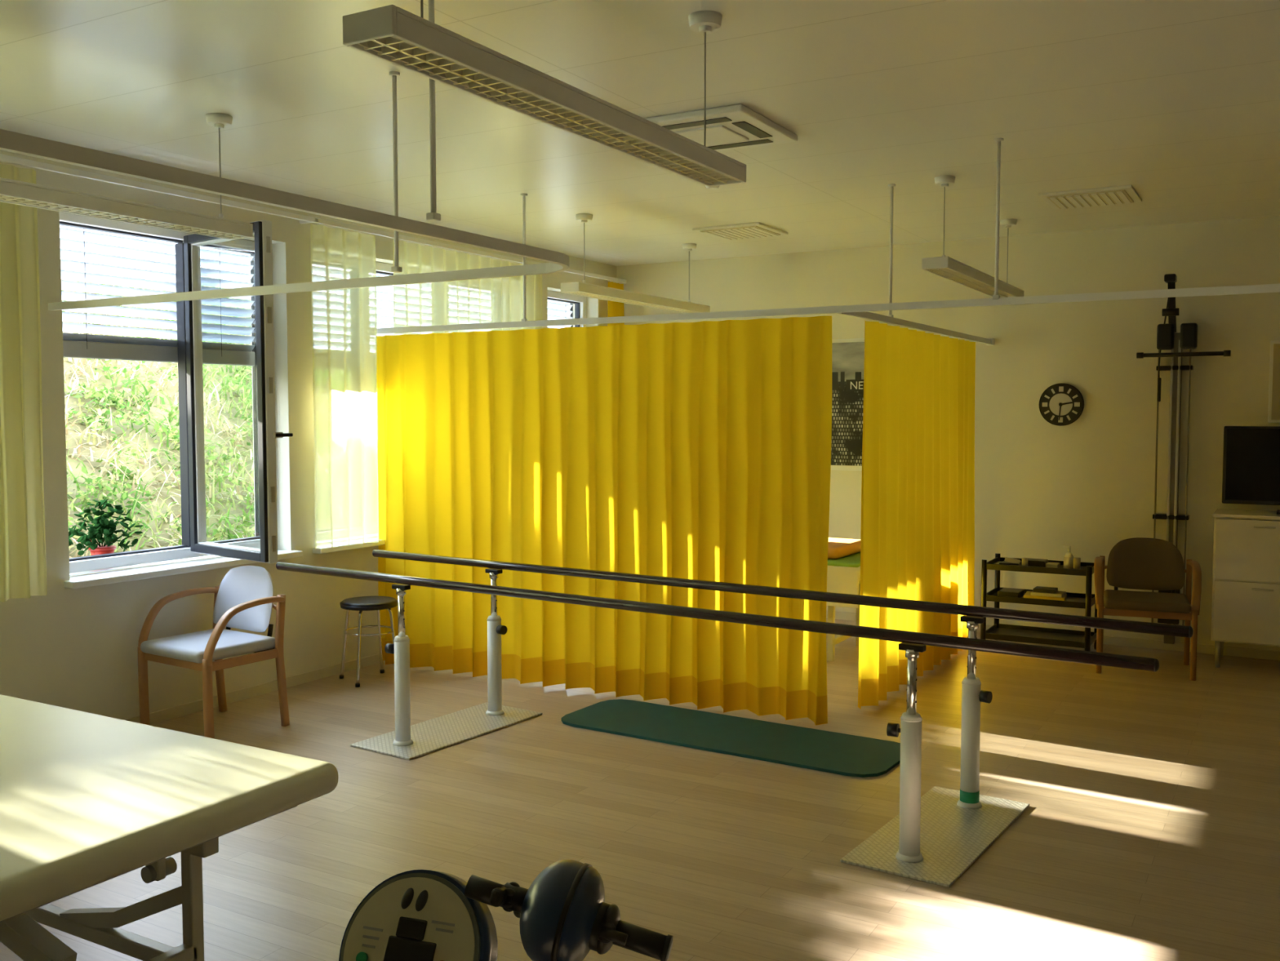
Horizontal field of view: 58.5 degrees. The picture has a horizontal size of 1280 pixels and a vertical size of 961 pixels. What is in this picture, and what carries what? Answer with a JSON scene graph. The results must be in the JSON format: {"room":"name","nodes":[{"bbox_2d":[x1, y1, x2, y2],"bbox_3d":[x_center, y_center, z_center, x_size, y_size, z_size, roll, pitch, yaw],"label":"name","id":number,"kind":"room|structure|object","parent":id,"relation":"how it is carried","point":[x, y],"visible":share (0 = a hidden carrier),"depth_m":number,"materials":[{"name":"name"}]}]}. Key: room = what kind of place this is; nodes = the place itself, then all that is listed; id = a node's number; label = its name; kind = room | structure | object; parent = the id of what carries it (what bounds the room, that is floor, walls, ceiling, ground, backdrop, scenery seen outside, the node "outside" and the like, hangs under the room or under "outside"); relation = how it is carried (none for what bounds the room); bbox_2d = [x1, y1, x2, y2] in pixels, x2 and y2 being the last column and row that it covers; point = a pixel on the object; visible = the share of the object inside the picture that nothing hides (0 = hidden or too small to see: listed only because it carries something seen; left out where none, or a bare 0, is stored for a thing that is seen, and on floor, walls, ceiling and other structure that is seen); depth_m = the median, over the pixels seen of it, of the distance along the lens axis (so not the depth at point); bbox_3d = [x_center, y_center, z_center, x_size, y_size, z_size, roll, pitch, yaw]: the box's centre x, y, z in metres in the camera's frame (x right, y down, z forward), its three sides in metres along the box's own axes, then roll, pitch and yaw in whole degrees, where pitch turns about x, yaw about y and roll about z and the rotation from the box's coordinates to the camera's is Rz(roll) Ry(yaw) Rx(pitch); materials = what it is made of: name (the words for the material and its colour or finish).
{"room":"care facility","nodes":[
{"label":"care facility","id":0,"kind":"room"},
{"bbox_2d":[0,150,616,719],"bbox_3d":[-2.849,-0.161,5.618,0.300,2.880,10.100,2,4,30],"label":"wall","id":1,"kind":"structure","parent":0,"point":[76,649],"depth_m":6.06,"materials":[{"name":"beige paint"}]},
{"bbox_2d":[59,211,260,573],"bbox_3d":[-2.539,-0.462,6.150,0.080,1.780,1.400,2,4,30],"label":"frame","id":2,"kind":"object","parent":1,"relation":"attached to","point":[84,563],"visible":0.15,"depth_m":6.20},
{"bbox_2d":[63,549,302,588],"bbox_3d":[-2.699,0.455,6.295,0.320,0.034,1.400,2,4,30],"label":"sill","id":3,"kind":"structure","parent":1,"relation":"attached to","point":[207,556],"depth_m":6.07,"materials":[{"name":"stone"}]},
{"bbox_2d":[68,498,142,555],"bbox_3d":[-2.861,0.272,6.052,0.290,0.354,0.434,2,4,30],"label":"potted plant","id":4,"kind":"object","parent":3,"relation":"on","point":[102,526],"visible":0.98,"depth_m":6.01,"materials":[{"name":"green plant"}]},
{"bbox_2d":[183,219,293,563],"bbox_3d":[-2.144,-0.452,5.979,0.796,1.720,0.154,2,4,33],"label":"window","id":5,"kind":"structure","parent":1,"relation":"in","point":[262,229],"depth_m":5.82,"materials":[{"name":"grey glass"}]},
{"bbox_2d":[59,225,258,536],"bbox_3d":[-2.626,-0.457,6.200,0.070,1.785,1.376,2,4,30],"label":"blind","id":6,"kind":"object","parent":5,"relation":"attached to","point":[86,345],"visible":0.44,"depth_m":6.12,"materials":[{"name":"grey paint"}]},
{"bbox_2d":[122,653,385,724],"bbox_3d":[-2.713,1.251,5.621,0.012,0.060,10.100,2,4,30],"label":"baseboard","id":7,"kind":"structure","parent":1,"relation":"attached to","point":[195,706],"depth_m":6.53,"materials":[{"name":"paint"}]},
{"bbox_2d":[0,153,626,283],"bbox_3d":[-2.201,-1.493,6.237,0.130,0.030,8.150,2,4,30],"label":"rail","id":8,"kind":"object","parent":1,"relation":"attached to","point":[303,219],"visible":0.86,"depth_m":6.28,"materials":[{"name":"white metal"}]},
{"bbox_2d":[0,164,47,601],"bbox_3d":[-3.425,-0.369,4.063,0.076,1.947,2.756,2,4,30],"label":"sheer curtain","id":9,"kind":"object","parent":8,"relation":"hanging from","point":[23,564],"visible":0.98,"depth_m":5.16,"materials":[{"name":"fabric"}]},
{"bbox_2d":[310,223,378,548],"bbox_3d":[-1.774,-0.553,6.918,0.063,1.906,0.544,2,4,30],"label":"sheer curtain","id":10,"kind":"object","parent":8,"relation":"hanging from","point":[344,336],"visible":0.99,"depth_m":6.90,"materials":[{"name":"fabric"}]},
{"bbox_2d":[393,240,542,335],"bbox_3d":[-1.150,-0.615,7.998,0.081,1.906,1.640,2,4,30],"label":"sheer curtain","id":11,"kind":"object","parent":8,"relation":"hanging from","point":[493,300],"visible":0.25,"depth_m":7.81,"materials":[{"name":"fabric"}]},
{"bbox_2d":[607,281,624,325],"bbox_3d":[-0.199,-0.708,9.648,0.076,1.906,0.233,2,4,30],"label":"window curtain","id":12,"kind":"object","parent":8,"relation":"hanging from","point":[615,308],"visible":0.06,"depth_m":9.59,"materials":[{"name":"fabric"}]},
{"bbox_2d":[312,539,385,553],"bbox_3d":[-1.444,0.366,7.843,0.190,0.034,2.200,2,4,30],"label":"sill","id":13,"kind":"structure","parent":1,"relation":"attached to","point":[381,542],"depth_m":7.03,"materials":[{"name":"white paint"}]},
{"bbox_2d":[375,261,393,275],"bbox_3d":[-1.557,-0.559,7.855,0.080,1.780,2.140,2,4,30],"label":"frame","id":14,"kind":"object","parent":1,"relation":"attached to","point":[384,268],"visible":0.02,"depth_m":7.52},
{"bbox_2d":[376,273,394,336],"bbox_3d":[-1.644,-0.554,7.905,0.070,1.785,2.116,2,4,30],"label":"blind","id":15,"kind":"object","parent":1,"relation":"attached to","point":[380,295],"visible":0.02,"depth_m":7.73,"materials":[{"name":"grey paint"}]},
{"bbox_2d":[547,300,573,328],"bbox_3d":[-0.759,-0.642,9.442,0.070,1.785,0.726,2,4,30],"label":"blind","id":16,"kind":"object","parent":1,"relation":"attached to","point":[553,304],"visible":0.04,"depth_m":9.55,"materials":[{"name":"grey paint"}]},
{"bbox_2d":[547,289,586,326],"bbox_3d":[-0.671,-0.647,9.391,0.078,1.780,0.750,2,4,30],"label":"frame","id":17,"kind":"object","parent":1,"relation":"attached to","point":[580,302],"visible":0.22,"depth_m":9.52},
{"bbox_2d":[0,0,1279,266],"bbox_3d":[0.541,-1.547,3.586,8.120,0.120,10.300,2,4,30],"label":"ceiling","id":18,"kind":"structure","parent":0,"point":[1177,102],"depth_m":4.75,"materials":[{"name":"white paint"}]},
{"bbox_2d":[0,112,253,239],"bbox_3d":[-2.180,-1.273,4.268,0.140,0.505,1.724,2,4,30],"label":"pendant lamp","id":19,"kind":"object","parent":18,"relation":"hanging from","point":[11,191],"visible":1,"depth_m":4.49,"materials":[{"name":"white metal"}]},
{"bbox_2d":[0,0,568,311],"bbox_3d":[-2.587,-1.040,2.667,3.040,0.787,4.540,2,4,30],"label":"rail","id":20,"kind":"object","parent":18,"relation":"hanging from","point":[10,141],"visible":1,"depth_m":3.16,"materials":[{"name":"white metal"}]},
{"bbox_2d":[342,0,746,186],"bbox_3d":[-0.134,-1.206,3.093,0.140,0.505,1.724,2,4,30],"label":"pendant lamp","id":21,"kind":"object","parent":18,"relation":"hanging from","point":[393,34],"visible":1,"depth_m":2.82,"materials":[{"name":"white metal"}]},
{"bbox_2d":[560,213,710,313],"bbox_3d":[0.017,-1.485,7.982,0.140,0.505,1.844,2,4,30],"label":"pendant lamp","id":22,"kind":"object","parent":18,"relation":"hanging from","point":[578,288],"visible":0.91,"depth_m":7.74,"materials":[{"name":"white metal"}]},
{"bbox_2d":[705,185,719,190],"bbox_3d":[0.394,-1.613,6.221,0.100,0.050,0.100,2,4,30],"label":"smoke detector","id":23,"kind":"object","parent":18,"relation":"attached to","point":[713,188],"visible":0.27,"depth_m":6.20,"materials":[{"name":"white paint"}]},
{"bbox_2d":[644,103,797,151],"bbox_3d":[0.303,-1.555,5.121,0.620,0.039,0.620,2,4,30],"label":"air conditioning unit","id":24,"kind":"object","parent":18,"relation":"attached to","point":[735,126],"visible":0.63,"depth_m":4.98,"materials":[{"name":"white paint"}]},
{"bbox_2d":[692,222,787,239],"bbox_3d":[0.700,-1.722,7.933,0.500,0.026,0.500,2,4,30],"label":"ceiling vent panel","id":25,"kind":"object","parent":18,"relation":"attached to","point":[749,230],"depth_m":7.84,"materials":[{"name":"white metal"}]},
{"bbox_2d":[376,137,1279,333],"bbox_3d":[1.645,-1.198,5.329,7.720,0.775,0.058,2,4,30],"label":"rail","id":26,"kind":"object","parent":18,"relation":"hanging from","point":[996,300],"visible":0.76,"depth_m":5.58,"materials":[{"name":"white metal"}]},
{"bbox_2d":[376,315,831,724],"bbox_3d":[-0.355,0.168,6.550,3.030,2.083,0.145,2,4,30],"label":"privacy curtain","id":27,"kind":"object","parent":26,"relation":"hanging from","point":[701,451],"visible":0.91,"depth_m":6.41,"materials":[{"name":"yellow fabric"}]},
{"bbox_2d":[837,183,994,345],"bbox_3d":[1.783,-1.294,7.004,0.050,0.775,2.972,2,4,31],"label":"rail","id":28,"kind":"object","parent":18,"relation":"hanging from","point":[890,318],"visible":0.98,"depth_m":6.39,"materials":[{"name":"white metal"}]},
{"bbox_2d":[857,320,975,708],"bbox_3d":[1.766,0.141,7.024,0.115,2.083,2.209,2,4,30],"label":"privacy curtain","id":29,"kind":"object","parent":28,"relation":"hanging from","point":[917,535],"visible":0.91,"depth_m":6.76,"materials":[{"name":"yellow fabric"}]},
{"bbox_2d":[921,175,1023,297],"bbox_3d":[2.039,-1.421,6.867,0.140,0.505,1.924,2,4,30],"label":"pendant lamp","id":30,"kind":"object","parent":18,"relation":"hanging from","point":[946,267],"visible":0.92,"depth_m":6.47,"materials":[{"name":"white metal"}]},
{"bbox_2d":[1038,185,1142,209],"bbox_3d":[2.644,-1.652,6.702,0.500,0.026,0.500,2,4,30],"label":"ceiling vent panel","id":31,"kind":"object","parent":18,"relation":"attached to","point":[1097,197],"depth_m":6.61,"materials":[{"name":"white metal"}]},
{"bbox_2d":[0,617,1279,960],"bbox_3d":[0.541,1.438,3.757,8.120,0.100,10.300,2,4,30],"label":"floor","id":32,"kind":"structure","parent":0,"point":[1149,828],"depth_m":4.50,"materials":[{"name":"brown wood"}]},
{"bbox_2d":[0,694,338,960],"bbox_3d":[-2.023,1.111,3.130,1.940,0.625,1.390,2,4,30],"label":"table","id":33,"kind":"object","parent":32,"relation":"on","point":[87,800],"visible":1,"depth_m":3.02,"materials":[{"name":"beige plastic"}]},
{"bbox_2d":[137,565,289,738],"bbox_3d":[-2.170,0.867,5.842,0.611,0.807,0.543,2,4,34],"label":"armchair","id":34,"kind":"object","parent":32,"relation":"on","point":[244,598],"visible":1,"depth_m":5.82,"materials":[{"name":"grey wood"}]},
{"bbox_2d":[339,595,397,687],"bbox_3d":[-1.635,0.964,6.912,0.343,0.488,0.343,3,5,45],"label":"round stool","id":35,"kind":"object","parent":32,"relation":"on","point":[361,603],"visible":0.95,"depth_m":6.87,"materials":[{"name":"black leather"}]},
{"bbox_2d":[338,859,673,960],"bbox_3d":[-0.152,1.027,1.833,0.620,0.936,0.620,2,4,30],"label":"arm ergometer","id":36,"kind":"object","parent":32,"relation":"on","point":[564,914],"visible":1,"depth_m":1.77,"materials":[{"name":"black plastic"}]},
{"bbox_2d":[561,698,900,777],"bbox_3d":[0.441,1.268,5.723,1.770,0.014,0.580,2,4,32],"label":"exercise mat","id":37,"kind":"object","parent":32,"relation":"on","point":[832,752],"visible":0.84,"depth_m":5.66,"materials":[{"name":"plastic"}]},
{"bbox_2d":[275,549,1193,887],"bbox_3d":[0.056,0.894,5.112,4.284,0.830,0.980,2,4,34],"label":"bars","id":38,"kind":"object","parent":32,"relation":"on","point":[935,836],"visible":1,"depth_m":4.61,"materials":[{"name":"metal"}]},
{"bbox_2d":[826,551,860,661],"bbox_3d":[0.756,0.811,8.045,1.950,0.663,0.800,2,4,30],"label":"table","id":39,"kind":"object","parent":32,"relation":"on","point":[843,574],"visible":0.2,"depth_m":7.30,"materials":[{"name":"grey paint"}]},
{"bbox_2d":[827,537,860,559],"bbox_3d":[1.212,0.453,7.763,0.500,0.080,0.600,2,4,30],"label":"pillow","id":40,"kind":"object","parent":39,"relation":"on","point":[837,548],"visible":0.29,"depth_m":7.58,"materials":[{"name":"fabric"}]},
{"bbox_2d":[980,553,1097,651],"bbox_3d":[2.731,0.847,7.788,0.706,0.620,0.460,2,4,30],"label":"trolley","id":41,"kind":"object","parent":32,"relation":"on","point":[1023,633],"visible":0.65,"depth_m":7.72,"materials":[{"name":"black metal"}]},
{"bbox_2d":[997,586,1066,600],"bbox_3d":[2.676,0.765,7.780,0.440,0.080,0.244,2,4,30],"label":"boxes","id":42,"kind":"object","parent":41,"relation":"on","point":[1038,592],"visible":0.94,"depth_m":7.70,"materials":[{"name":"cardboard"}]},
{"bbox_2d":[995,556,1080,568],"bbox_3d":[2.693,0.546,7.735,0.562,0.092,0.220,2,4,30],"label":"tray","id":43,"kind":"object","parent":41,"relation":"on","point":[1008,561],"visible":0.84,"depth_m":7.71,"materials":[{"name":"plastic"}]},
{"bbox_2d":[1062,545,1073,568],"bbox_3d":[2.861,0.517,7.625,0.064,0.162,0.064,-1,3,-15],"label":"spray bottle","id":44,"kind":"object","parent":41,"relation":"on","point":[1068,557],"visible":0.93,"depth_m":7.61,"materials":[{"name":"white paint"}]},
{"bbox_2d":[1093,537,1201,680],"bbox_3d":[3.189,0.788,7.211,0.611,0.807,0.543,1,4,22],"label":"armchair","id":45,"kind":"object","parent":32,"relation":"on","point":[1139,562],"visible":0.97,"depth_m":7.29,"materials":[{"name":"brown wood"}]},
{"bbox_2d":[1210,508,1279,666],"bbox_3d":[4.435,0.712,7.002,1.660,0.980,0.468,2,4,30],"label":"sideboard","id":46,"kind":"object","parent":32,"relation":"on","point":[1246,609],"visible":1,"depth_m":7.13,"materials":[{"name":"laminate"}]},
{"bbox_2d":[1222,426,1279,514],"bbox_3d":[4.242,-0.060,7.074,1.130,0.547,0.220,2,4,30],"label":"television","id":47,"kind":"object","parent":46,"relation":"on","point":[1251,454],"visible":1,"depth_m":7.24,"materials":[{"name":"black plastic"}]},
{"bbox_2d":[616,215,1279,650],"bbox_3d":[3.083,-0.302,8.086,8.120,2.880,0.100,2,4,30],"label":"wall","id":48,"kind":"structure","parent":0,"point":[1086,485],"depth_m":8.03,"materials":[{"name":"beige paint"}]},
{"bbox_2d":[831,335,959,471],"bbox_3d":[1.762,-0.581,8.763,1.340,1.020,0.016,2,4,30],"label":"poster","id":49,"kind":"object","parent":48,"relation":"attached to","point":[847,354],"visible":0.09,"depth_m":8.85,"materials":[{"name":"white printed paper"}]},
{"bbox_2d":[826,610,1279,660],"bbox_3d":[3.147,1.112,8.065,7.708,0.060,0.012,2,4,30],"label":"baseboard","id":50,"kind":"structure","parent":48,"relation":"attached to","point":[1112,640],"depth_m":7.79,"materials":[{"name":"paint"}]},
{"bbox_2d":[1039,382,1084,426],"bbox_3d":[2.968,-0.535,8.053,0.300,0.300,0.048,2,4,30],"label":"wall clock","id":51,"kind":"object","parent":48,"relation":"attached to","point":[1060,404],"visible":1,"depth_m":8.04,"materials":[{"name":"black plastic"}]},
{"bbox_2d":[1136,273,1231,644],"bbox_3d":[3.602,-0.122,7.613,0.560,2.475,0.220,2,4,30],"label":"trainer","id":52,"kind":"object","parent":48,"relation":"attached to","point":[1166,338],"visible":0.65,"depth_m":7.63,"materials":[{"name":"metal"}]},
{"bbox_2d":[1267,340,1279,422],"bbox_3d":[4.546,-0.624,7.149,1.070,0.530,0.024,2,4,30],"label":"notice board","id":53,"kind":"object","parent":48,"relation":"attached to","point":[1273,411],"visible":1,"depth_m":7.39,"materials":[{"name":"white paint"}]},
{"label":"outside","id":54,"kind":"structure","parent":0,"visible":0},
{"bbox_2d":[61,257,393,557],"bbox_3d":[-5.179,-0.995,11.014,9.240,3.699,20.000,2,4,30],"label":"hillside","id":55,"kind":"structure","parent":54,"point":[122,424],"depth_m":8.15,"materials":[{"name":"plant"}]}
]}

